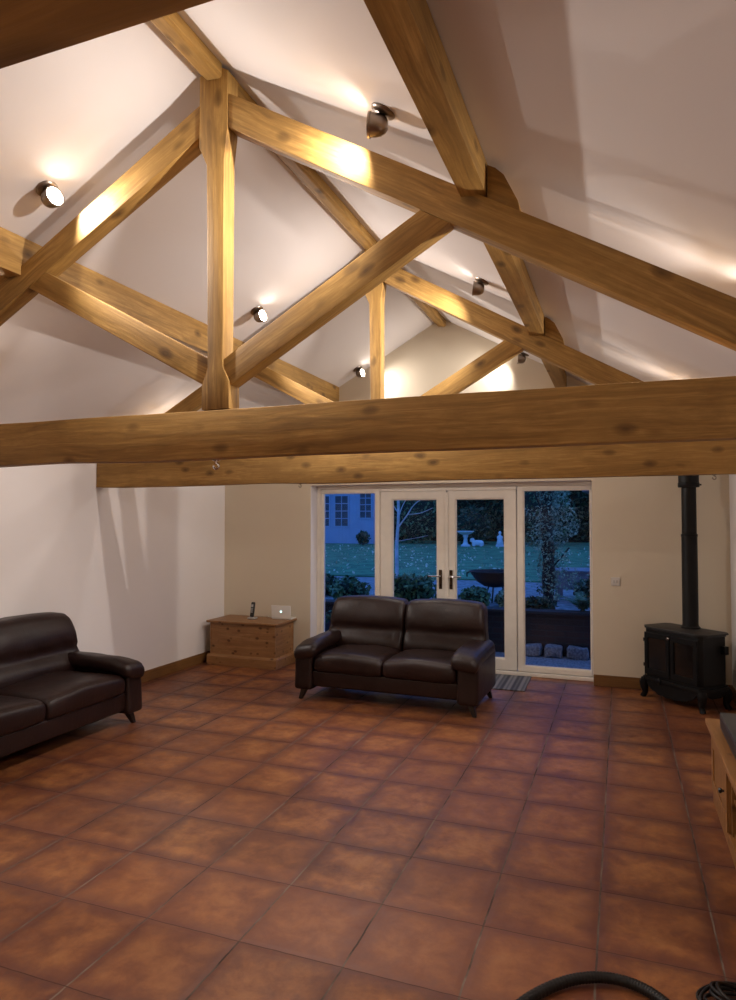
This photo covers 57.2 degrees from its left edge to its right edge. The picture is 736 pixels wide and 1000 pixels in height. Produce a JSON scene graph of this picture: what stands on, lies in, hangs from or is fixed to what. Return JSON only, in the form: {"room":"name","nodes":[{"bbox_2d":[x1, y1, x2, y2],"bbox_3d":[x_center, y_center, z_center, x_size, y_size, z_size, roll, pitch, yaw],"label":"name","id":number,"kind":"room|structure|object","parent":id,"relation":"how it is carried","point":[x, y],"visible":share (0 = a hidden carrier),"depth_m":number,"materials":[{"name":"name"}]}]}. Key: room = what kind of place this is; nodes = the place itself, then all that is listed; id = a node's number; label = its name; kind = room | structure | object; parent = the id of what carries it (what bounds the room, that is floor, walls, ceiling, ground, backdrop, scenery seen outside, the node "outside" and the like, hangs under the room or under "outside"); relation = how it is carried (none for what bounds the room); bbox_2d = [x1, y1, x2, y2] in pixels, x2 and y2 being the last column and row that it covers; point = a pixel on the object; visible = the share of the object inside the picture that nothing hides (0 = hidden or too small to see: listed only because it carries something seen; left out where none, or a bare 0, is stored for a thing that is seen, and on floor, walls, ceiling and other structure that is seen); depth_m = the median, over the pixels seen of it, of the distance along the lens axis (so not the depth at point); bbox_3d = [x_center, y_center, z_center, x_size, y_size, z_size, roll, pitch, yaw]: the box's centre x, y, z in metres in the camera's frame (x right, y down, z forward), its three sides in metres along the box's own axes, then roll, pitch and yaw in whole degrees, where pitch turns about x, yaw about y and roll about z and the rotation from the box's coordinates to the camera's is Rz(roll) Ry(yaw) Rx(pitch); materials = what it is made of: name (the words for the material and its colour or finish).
{"room":"living room","nodes":[
{"label":"living room","id":0,"kind":"room"},
{"bbox_2d":[0,463,224,670],"bbox_3d":[-3.721,0.660,3.975,0.250,2.543,10.069,-1,-2,21],"label":"wall","id":1,"kind":"structure","parent":0,"point":[137,573],"depth_m":6.78,"materials":[{"name":"white paint"}]},
{"bbox_2d":[0,0,212,68],"bbox_3d":[-1.657,-1.275,0.973,5.752,1.995,0.102,-1,-2,21],"label":"roof truss","id":2,"kind":"object","parent":1,"relation":"attached to","point":[29,29],"visible":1,"depth_m":0.42,"materials":[{"name":"brown wood"}]},
{"bbox_2d":[141,651,209,682],"bbox_3d":[-3.596,1.772,3.894,0.018,0.115,10.069,-1,-2,21],"label":"baseboard","id":3,"kind":"structure","parent":1,"relation":"attached to","point":[166,669],"depth_m":7.61,"materials":[{"name":"brown wood"}]},
{"bbox_2d":[0,68,735,467],"bbox_3d":[-0.742,-1.199,3.413,5.752,1.995,0.102,-1,-2,21],"label":"roof truss","id":4,"kind":"object","parent":1,"relation":"attached to","point":[696,409],"visible":0.94,"depth_m":3.14,"materials":[{"name":"brown wood"}]},
{"bbox_2d":[0,227,338,401],"bbox_3d":[-2.163,-1.396,3.461,0.110,0.222,10.059,-1,-2,21],"label":"purlin","id":5,"kind":"object","parent":4,"relation":"on","point":[15,250],"visible":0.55,"depth_m":4.76,"materials":[{"name":"brown wood"}]},
{"bbox_2d":[212,459,219,469],"bbox_3d":[-0.769,-0.178,3.419,0.043,0.052,0.043,-1,-2,21],"label":"ceiling hook","id":6,"kind":"object","parent":4,"relation":"attached to","point":[215,460],"visible":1,"depth_m":3.41,"materials":[{"name":"silver metal"}]},
{"bbox_2d":[364,0,566,387],"bbox_3d":[0.309,-1.435,2.535,0.110,0.210,10.059,-1,-2,21],"label":"purlin","id":7,"kind":"object","parent":4,"relation":"on","point":[407,28],"visible":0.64,"depth_m":2.36,"materials":[{"name":"brown wood"}]},
{"bbox_2d":[96,249,735,487],"bbox_3d":[0.080,-1.141,5.607,5.752,1.995,0.102,-1,-2,21],"label":"roof truss","id":8,"kind":"object","parent":1,"relation":"attached to","point":[698,457],"visible":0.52,"depth_m":5.32,"materials":[{"name":"brown wood"}]},
{"bbox_2d":[238,83,376,249],"bbox_3d":[-0.361,-2.126,4.552,0.125,0.099,2.240,-1,-2,21],"label":"ridge beam","id":9,"kind":"structure","parent":8,"relation":"attached to","point":[308,176],"depth_m":4.67,"materials":[{"name":"brown wood"}]},
{"bbox_2d":[0,661,735,999],"bbox_3d":[-0.910,1.859,2.876,6.360,0.120,10.654,-1,-2,21],"label":"floor","id":10,"kind":"structure","parent":0,"point":[244,837],"depth_m":3.56,"materials":[{"name":"tile"}]},
{"bbox_2d":[0,612,144,757],"bbox_3d":[-2.671,1.397,4.964,0.936,0.931,2.052,-1,-2,21],"label":"leather sofa","id":11,"kind":"object","parent":10,"relation":"on","point":[50,688],"visible":1,"depth_m":5.31,"materials":[{"name":"brown leather"}]},
{"bbox_2d":[0,696,45,736],"bbox_3d":[-2.724,1.483,4.542,0.660,0.207,0.819,-1,-2,21],"label":"seat cushion","id":12,"kind":"object","parent":11,"relation":"on","point":[19,716],"depth_m":4.64,"materials":[{"name":"brown leather"}]},
{"bbox_2d":[0,612,79,688],"bbox_3d":[-2.779,1.236,5.530,0.340,0.575,0.977,-1,-2,21],"label":"cushion","id":13,"kind":"object","parent":11,"relation":"on","point":[34,645],"depth_m":5.49,"materials":[{"name":"brown leather"}]},
{"bbox_2d":[0,671,124,719],"bbox_3d":[-2.436,1.507,5.309,0.660,0.207,0.819,-1,-2,21],"label":"seat cushion","id":14,"kind":"object","parent":11,"relation":"on","point":[65,695],"depth_m":5.17,"materials":[{"name":"brown leather"}]},
{"bbox_2d":[206,615,296,669],"bbox_3d":[-1.403,1.702,8.160,0.945,0.522,0.530,-1,-2,21],"label":"chest","id":15,"kind":"object","parent":10,"relation":"on","point":[263,642],"visible":0.99,"depth_m":7.96,"materials":[{"name":"brown wood"}]},
{"bbox_2d":[247,602,257,619],"bbox_3d":[-1.398,1.339,8.175,0.101,0.204,0.091,-1,-2,22],"label":"cordless phone","id":16,"kind":"object","parent":15,"relation":"on","point":[252,610],"visible":1,"depth_m":8.16,"materials":[{"name":"black plastic"}]},
{"bbox_2d":[271,605,295,619],"bbox_3d":[-1.023,1.357,8.207,0.250,0.168,0.188,0,-2,17],"label":"laptop","id":17,"kind":"object","parent":15,"relation":"on","point":[278,612],"visible":1,"depth_m":8.12,"materials":[{"name":"white plastic"}]},
{"bbox_2d":[293,595,495,717],"bbox_3d":[0.274,1.448,6.550,1.802,0.931,0.936,-1,-2,22],"label":"leather sofa","id":18,"kind":"object","parent":10,"relation":"on","point":[441,648],"visible":1,"depth_m":6.45,"materials":[{"name":"brown leather"}]},
{"bbox_2d":[314,644,399,676],"bbox_3d":[-0.086,1.548,6.585,0.694,0.207,0.660,-1,-2,22],"label":"seat cushion","id":19,"kind":"object","parent":18,"relation":"on","point":[330,660],"depth_m":6.35,"materials":[{"name":"brown leather"}]},
{"bbox_2d":[329,595,407,651],"bbox_3d":[-0.009,1.284,6.989,0.853,0.575,0.340,-1,-2,22],"label":"cushion","id":20,"kind":"object","parent":18,"relation":"on","point":[373,620],"depth_m":6.88,"materials":[{"name":"brown leather"}]},
{"bbox_2d":[382,649,456,683],"bbox_3d":[0.560,1.540,6.328,0.694,0.207,0.660,-1,-2,22],"label":"seat cushion","id":21,"kind":"object","parent":18,"relation":"on","point":[402,666],"depth_m":6.08,"materials":[{"name":"brown leather"}]},
{"bbox_2d":[403,598,488,651],"bbox_3d":[0.779,1.274,6.675,0.853,0.575,0.340,-1,-2,22],"label":"cushion","id":22,"kind":"object","parent":18,"relation":"on","point":[440,624],"depth_m":6.60,"materials":[{"name":"brown leather"}]},
{"bbox_2d":[492,674,530,691],"bbox_3d":[1.245,1.931,7.235,0.920,0.010,0.670,-1,-2,20],"label":"door mat","id":23,"kind":"object","parent":10,"relation":"on","point":[503,681],"visible":0.44,"depth_m":7.12,"materials":[{"name":"grey fabric"}]},
{"bbox_2d":[516,971,669,999],"bbox_3d":[0.760,1.757,2.249,0.841,0.042,0.567,0,-2,13],"label":"hose","id":24,"kind":"object","parent":10,"relation":"on","point":[541,991],"visible":1,"depth_m":2.45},
{"bbox_2d":[639,623,732,713],"bbox_3d":[2.983,1.569,6.381,0.433,0.702,0.749,1,-2,-25],"label":"wood stove","id":25,"kind":"object","parent":10,"relation":"on","point":[681,664],"visible":0.99,"depth_m":6.17,"materials":[{"name":"black metal"}]},
{"bbox_2d":[678,475,701,628],"bbox_3d":[3.080,0.272,6.476,0.193,1.898,0.191,1,-2,-19],"label":"flue","id":26,"kind":"object","parent":25,"relation":"on","point":[688,484],"visible":0.83,"depth_m":6.42,"materials":[{"name":"black metal"}]},
{"bbox_2d":[696,981,735,999],"bbox_3d":[1.232,1.736,2.218,0.252,0.086,0.519,-1,-2,21],"label":"power cable","id":27,"kind":"object","parent":10,"relation":"on","point":[722,989],"visible":1,"depth_m":2.41,"materials":[{"name":"black rubber"}]},
{"bbox_2d":[705,718,735,868],"bbox_3d":[1.948,1.563,3.094,0.503,0.490,2.150,-1,-2,21],"label":"cabinet","id":28,"kind":"object","parent":10,"relation":"on","point":[723,762],"visible":1,"depth_m":3.61,"materials":[{"name":"brown wood"}]},
{"bbox_2d":[705,718,735,794],"bbox_3d":[1.950,1.334,3.100,0.500,0.032,2.150,-1,-2,21],"label":"countertop","id":29,"kind":"structure","parent":28,"relation":"on","point":[724,751],"depth_m":3.61,"materials":[{"name":"brown wood"}]},
{"bbox_2d":[720,712,735,759],"bbox_3d":[2.115,1.282,3.531,0.402,0.100,0.770,-1,-2,21],"label":"media box","id":30,"kind":"object","parent":28,"relation":"on","point":[727,720],"visible":1,"depth_m":3.71,"materials":[{"name":"black plastic"}]},
{"bbox_2d":[0,0,735,423],"bbox_3d":[-0.905,-1.416,2.985,6.360,1.926,10.669,-1,-2,21],"label":"ceiling","id":31,"kind":"structure","parent":0,"point":[610,123],"depth_m":3.24,"materials":[{"name":"white paint"}]},
{"bbox_2d":[36,181,63,208],"bbox_3d":[-1.711,-1.631,3.618,0.130,0.136,0.118,-1,-2,21],"label":"ceiling spotlight","id":32,"kind":"object","parent":31,"relation":"attached to","point":[51,196],"visible":1,"depth_m":3.60,"materials":[{"name":"silver metal"}]},
{"bbox_2d":[151,12,221,79],"bbox_3d":[-1.230,-2.199,2.233,0.125,0.099,2.508,-1,-2,21],"label":"ridge beam","id":33,"kind":"structure","parent":31,"relation":"attached to","point":[173,27],"depth_m":3.17,"materials":[{"name":"brown wood"}]},
{"bbox_2d":[250,306,266,322],"bbox_3d":[-0.928,-1.565,5.706,0.130,0.136,0.118,-1,-2,21],"label":"ceiling spotlight","id":34,"kind":"object","parent":31,"relation":"attached to","point":[260,315],"visible":1,"depth_m":5.68,"materials":[{"name":"silver metal"}]},
{"bbox_2d":[353,366,364,377],"bbox_3d":[-0.107,-1.497,7.896,0.130,0.136,0.118,-1,-2,21],"label":"ceiling spotlight","id":35,"kind":"object","parent":31,"relation":"attached to","point":[359,370],"visible":1,"depth_m":7.87,"materials":[{"name":"silver metal"}]},
{"bbox_2d":[366,102,394,138],"bbox_3d":[0.053,-1.664,2.958,0.130,0.136,0.118,-1,-2,21],"label":"ceiling spotlight","id":36,"kind":"object","parent":31,"relation":"attached to","point":[377,121],"visible":1,"depth_m":2.93,"materials":[{"name":"silver metal"}]},
{"bbox_2d":[410,296,445,326],"bbox_3d":[0.450,-2.058,6.715,0.125,0.099,2.173,-1,-2,21],"label":"ridge beam","id":37,"kind":"structure","parent":31,"relation":"attached to","point":[432,313],"depth_m":7.27,"materials":[{"name":"brown wood"}]},
{"bbox_2d":[472,277,488,295],"bbox_3d":[0.835,-1.598,5.045,0.130,0.136,0.118,-1,-2,21],"label":"ceiling spotlight","id":38,"kind":"object","parent":31,"relation":"attached to","point":[478,287],"visible":1,"depth_m":5.01,"materials":[{"name":"silver metal"}]},
{"bbox_2d":[517,352,528,363],"bbox_3d":[1.656,-1.530,7.236,0.130,0.136,0.118,-1,-2,21],"label":"ceiling spotlight","id":39,"kind":"object","parent":31,"relation":"attached to","point":[521,358],"visible":0.94,"depth_m":7.20,"materials":[{"name":"silver metal"}]},
{"bbox_2d":[224,320,731,684],"bbox_3d":[0.909,-0.013,7.789,6.260,4.130,0.280,-1,-2,21],"label":"wall","id":40,"kind":"structure","parent":0,"point":[637,521],"depth_m":7.08,"materials":[{"name":"beige paint"}]},
{"bbox_2d":[321,489,379,632],"bbox_3d":[-0.206,0.896,8.270,0.781,2.050,0.082,-1,-2,21],"label":"window","id":41,"kind":"structure","parent":40,"relation":"in","point":[345,491],"depth_m":8.28,"materials":[{"name":"white wood"}]},
{"bbox_2d":[380,491,446,597],"bbox_3d":[0.528,0.904,7.946,0.809,2.010,0.156,-1,-2,21],"label":"door","id":42,"kind":"structure","parent":40,"relation":"in","point":[387,499],"depth_m":8.04,"materials":[{"name":"white wood"}]},
{"bbox_2d":[444,492,447,598],"bbox_3d":[0.906,0.902,7.790,0.042,1.980,0.013,-1,-2,21],"label":"door frame","id":43,"kind":"structure","parent":40,"relation":"attached to","point":[445,493],"depth_m":7.80,"materials":[{"name":"white wood"}]},
{"bbox_2d":[380,487,516,491],"bbox_3d":[0.916,-0.123,7.873,1.608,0.036,0.096,-1,-2,21],"label":"trim","id":44,"kind":"structure","parent":40,"relation":"attached to","point":[457,488],"depth_m":7.81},
{"bbox_2d":[310,480,593,676],"bbox_3d":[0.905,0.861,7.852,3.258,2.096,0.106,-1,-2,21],"label":"trim","id":45,"kind":"structure","parent":40,"relation":"attached to","point":[573,483],"depth_m":8.03,"materials":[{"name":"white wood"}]},
{"bbox_2d":[447,490,517,670],"bbox_3d":[1.286,0.896,7.662,0.789,2.010,0.156,-1,-2,21],"label":"door","id":46,"kind":"structure","parent":40,"relation":"in","point":[510,661],"depth_m":7.56,"materials":[{"name":"white wood"}]},
{"bbox_2d":[496,669,593,681],"bbox_3d":[0.903,1.933,7.814,3.258,0.039,0.125,-1,-2,21],"label":"trim","id":47,"kind":"structure","parent":40,"relation":"attached to","point":[507,672],"depth_m":7.36,"materials":[{"name":"white wood"}]},
{"bbox_2d":[517,485,592,676],"bbox_3d":[2.046,0.871,7.426,0.789,2.050,0.082,-1,-2,21],"label":"window","id":48,"kind":"structure","parent":40,"relation":"in","point":[522,666],"depth_m":7.49,"materials":[{"name":"white wood"}]},
{"bbox_2d":[611,577,619,585],"bbox_3d":[2.559,0.844,6.987,0.086,0.086,0.014,-1,-2,21],"label":"light switch","id":49,"kind":"object","parent":40,"relation":"attached to","point":[615,581],"visible":1,"depth_m":6.98,"materials":[{"name":"white plastic"}]},
{"bbox_2d":[594,674,730,689],"bbox_3d":[2.942,1.867,6.809,1.267,0.115,0.018,-1,-2,21],"label":"baseboard","id":50,"kind":"structure","parent":40,"relation":"attached to","point":[599,680],"depth_m":6.94,"materials":[{"name":"brown wood"}]},
{"bbox_2d":[729,474,735,689],"bbox_3d":[1.907,0.609,1.867,0.250,2.520,10.069,-1,-2,21],"label":"wall","id":51,"kind":"structure","parent":0,"point":[732,477],"depth_m":6.46,"materials":[{"name":"white paint"}]},
{"bbox_2d":[731,685,735,703],"bbox_3d":[1.781,1.713,1.880,0.018,0.115,10.069,-1,-2,21],"label":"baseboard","id":52,"kind":"structure","parent":51,"relation":"attached to","point":[732,687],"depth_m":6.41,"materials":[{"name":"brown wood"}]},
{"label":"outside","id":53,"kind":"structure","parent":0,"visible":0},
{"bbox_2d":[495,652,590,669],"bbox_3d":[0.603,2.080,8.678,13.000,0.160,1.251,-1,-2,21],"label":"garden path","id":54,"kind":"structure","parent":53,"point":[563,662],"depth_m":8.27,"materials":[{"name":"grey stone"}]},
{"bbox_2d":[325,610,331,630],"bbox_3d":[-0.691,1.778,9.413,0.446,0.488,0.390,-1,-2,21],"label":"potted plant","id":55,"kind":"object","parent":54,"relation":"on","point":[328,616],"visible":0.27,"depth_m":9.32,"materials":[{"name":"green plant"}]},
{"bbox_2d":[325,599,590,657],"bbox_3d":[0.858,1.779,9.367,13.000,0.645,0.280,-1,-2,21],"label":"wall","id":56,"kind":"structure","parent":54,"relation":"on","point":[563,628],"depth_m":8.72,"materials":[{"name":"brick"}]},
{"bbox_2d":[554,591,589,610],"bbox_3d":[2.784,1.332,8.771,0.752,0.225,0.743,-1,-2,21],"label":"fern","id":57,"kind":"object","parent":56,"relation":"on","point":[585,604],"visible":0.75,"depth_m":8.77,"materials":[{"name":"green plant"}]},
{"bbox_2d":[525,643,541,656],"bbox_3d":[2.119,1.926,8.685,0.215,0.173,0.153,-1,-2,21],"label":"stone block","id":58,"kind":"object","parent":54,"relation":"on","point":[532,649],"visible":0.77,"depth_m":8.62,"materials":[{"name":"grey stone"}]},
{"bbox_2d":[544,644,562,657],"bbox_3d":[2.362,1.925,8.595,0.222,0.170,0.160,-1,-2,21],"label":"stone block","id":59,"kind":"object","parent":54,"relation":"on","point":[550,651],"visible":1,"depth_m":8.53,"materials":[{"name":"grey stone"}]},
{"bbox_2d":[566,646,588,659],"bbox_3d":[2.637,1.917,8.491,0.273,0.163,0.162,-1,-2,21],"label":"stone block","id":60,"kind":"object","parent":54,"relation":"on","point":[573,652],"visible":1,"depth_m":8.42,"materials":[{"name":"grey stone"}]},
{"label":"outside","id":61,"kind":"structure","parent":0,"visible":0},
{"bbox_2d":[325,540,589,582],"bbox_3d":[-2.701,2.058,29.795,54.000,1.550,26.000,-1,-2,21],"label":"lawn","id":62,"kind":"structure","parent":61,"point":[368,560],"depth_m":19.11,"materials":[{"name":"green plant"}]},
{"bbox_2d":[325,493,374,543],"bbox_3d":[-2.105,0.075,27.524,6.150,3.500,2.150,-1,-2,21],"label":"house","id":63,"kind":"structure","parent":62,"relation":"on","point":[346,515],"depth_m":26.20,"materials":[{"name":"paint"}]},
{"bbox_2d":[356,530,370,544],"bbox_3d":[-0.167,1.404,25.123,0.566,0.594,0.526,-1,-2,21],"label":"potted shrub","id":64,"kind":"object","parent":62,"relation":"on","point":[362,537],"visible":1,"depth_m":25.03,"materials":[{"name":"green plant"}]},
{"bbox_2d":[394,500,435,543],"bbox_3d":[1.842,0.616,25.904,2.314,2.763,1.507,-1,-2,21],"label":"bush","id":65,"kind":"object","parent":62,"relation":"on","point":[414,526],"visible":0.58,"depth_m":25.46,"materials":[{"name":"green plant"}]},
{"bbox_2d":[325,544,589,578],"bbox_3d":[0.979,1.641,19.668,14.029,0.391,8.984,-1,-2,21],"label":"fallen leaves","id":66,"kind":"object","parent":62,"relation":"on","point":[353,572],"visible":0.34,"depth_m":18.35,"materials":[{"name":"white plant"}]},
{"bbox_2d":[457,531,473,546],"bbox_3d":[3.448,1.367,23.879,0.600,0.545,0.594,-1,-2,21],"label":"birdbath","id":67,"kind":"object","parent":62,"relation":"on","point":[465,534],"visible":1,"depth_m":23.75,"materials":[{"name":"white stone"}]},
{"bbox_2d":[457,531,473,534],"bbox_3d":[3.448,1.167,23.886,0.600,0.145,0.594,-1,-2,21],"label":"basin","id":68,"kind":"object","parent":67,"relation":"in","point":[461,532],"depth_m":23.68,"materials":[{"name":"stone"}]},
{"bbox_2d":[457,504,494,543],"bbox_3d":[3.872,1.008,25.117,1.704,1.714,1.549,-1,-2,21],"label":"bush","id":69,"kind":"object","parent":62,"relation":"on","point":[471,520],"visible":0.78,"depth_m":24.77,"materials":[{"name":"green plant"}]},
{"bbox_2d":[470,538,483,546],"bbox_3d":[3.827,1.488,23.733,0.490,0.295,0.200,-1,-2,21],"label":"ornament","id":70,"kind":"object","parent":62,"relation":"on","point":[480,543],"visible":1,"depth_m":23.65,"materials":[{"name":"stone"}]},
{"bbox_2d":[394,490,589,541],"bbox_3d":[4.921,-1.533,27.443,38.000,6.808,2.265,-1,-2,21],"label":"hedge","id":71,"kind":"object","parent":62,"relation":"on","point":[494,507],"visible":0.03,"depth_m":26.23,"materials":[{"name":"green plant"}]},
{"bbox_2d":[496,531,503,546],"bbox_3d":[4.581,1.355,23.455,0.272,0.544,0.240,-1,-2,21],"label":"statue","id":72,"kind":"object","parent":62,"relation":"on","point":[499,537],"visible":0.97,"depth_m":23.37,"materials":[{"name":"stone"}]},
{"bbox_2d":[524,491,577,545],"bbox_3d":[6.171,0.564,24.089,2.602,2.627,1.533,-1,-2,21],"label":"bush","id":73,"kind":"object","parent":62,"relation":"on","point":[530,500],"visible":0.23,"depth_m":23.74,"materials":[{"name":"green plant"}]},
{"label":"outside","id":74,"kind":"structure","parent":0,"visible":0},
{"bbox_2d":[325,576,589,610],"bbox_3d":[0.795,1.900,12.047,21.000,0.570,4.780,-1,-2,21],"label":"terrace","id":75,"kind":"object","parent":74,"point":[461,584],"depth_m":12.06,"materials":[{"name":"stone"}]},
{"bbox_2d":[325,573,342,595],"bbox_3d":[-0.833,1.429,11.271,0.957,0.477,0.659,-1,-2,21],"label":"shrub","id":76,"kind":"object","parent":75,"relation":"on","point":[329,579],"visible":0.16,"depth_m":11.12,"materials":[{"name":"green plant"}]},
{"bbox_2d":[329,575,371,599],"bbox_3d":[-0.294,1.410,10.480,0.702,0.499,0.579,-1,-2,21],"label":"shrub","id":77,"kind":"object","parent":75,"relation":"on","point":[349,585],"visible":0.73,"depth_m":10.36,"materials":[{"name":"green plant"}]},
{"bbox_2d":[394,500,431,576],"bbox_3d":[0.793,-0.277,13.637,1.537,3.982,0.239,-1,-2,30],"label":"bare tree","id":78,"kind":"object","parent":75,"relation":"on","point":[398,510],"visible":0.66,"depth_m":13.61,"materials":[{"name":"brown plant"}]},
{"bbox_2d":[394,573,436,601],"bbox_3d":[0.671,1.336,10.144,0.882,0.495,0.599,-1,-2,21],"label":"shrub","id":79,"kind":"object","parent":75,"relation":"on","point":[410,587],"visible":0.87,"depth_m":9.98,"materials":[{"name":"green plant"}]},
{"bbox_2d":[458,585,491,605],"bbox_3d":[1.565,1.441,9.852,0.474,0.388,0.465,-1,-2,21],"label":"shrub","id":80,"kind":"object","parent":75,"relation":"on","point":[474,593],"visible":0.68,"depth_m":9.74,"materials":[{"name":"green plant"}]},
{"bbox_2d":[466,569,503,602],"bbox_3d":[1.940,1.333,10.449,0.842,0.475,0.796,-1,-2,21],"label":"fire pit","id":81,"kind":"object","parent":75,"relation":"on","point":[494,578],"visible":0.7,"depth_m":10.24,"materials":[{"name":"metal"}]},
{"bbox_2d":[469,569,503,587],"bbox_3d":[1.960,1.226,10.445,0.800,0.260,0.796,-1,-2,21],"label":"bowl","id":82,"kind":"object","parent":81,"relation":"on","point":[494,578],"depth_m":10.23,"materials":[{"name":"metal"}]},
{"bbox_2d":[493,588,503,606],"bbox_3d":[1.968,1.432,9.795,0.320,0.311,0.346,-1,-2,21],"label":"shrub","id":83,"kind":"object","parent":75,"relation":"on","point":[499,599],"visible":0.5,"depth_m":9.72,"materials":[{"name":"green plant"}]},
{"bbox_2d":[525,595,558,608],"bbox_3d":[2.297,1.399,9.095,0.535,0.238,0.272,-1,-2,21],"label":"plant","id":84,"kind":"object","parent":75,"relation":"on","point":[537,602],"visible":0.91,"depth_m":9.02,"materials":[{"name":"green plant"}]},
{"bbox_2d":[525,490,589,606],"bbox_3d":[2.908,0.203,9.385,1.705,2.803,0.568,-1,-2,21],"label":"tree","id":85,"kind":"object","parent":75,"relation":"on","point":[546,523],"visible":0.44,"depth_m":9.43,"materials":[{"name":"green plant"}]},
{"bbox_2d":[555,567,589,601],"bbox_3d":[3.755,1.325,10.445,1.720,0.485,0.765,-1,-2,21],"label":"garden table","id":86,"kind":"object","parent":75,"relation":"on","point":[582,572],"visible":0.1,"depth_m":10.34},
{"bbox_2d":[573,576,589,599],"bbox_3d":[3.348,1.331,9.840,0.728,0.516,0.459,-1,-2,21],"label":"shrub","id":87,"kind":"object","parent":75,"relation":"on","point":[585,588],"visible":0.26,"depth_m":9.83,"materials":[{"name":"green plant"}]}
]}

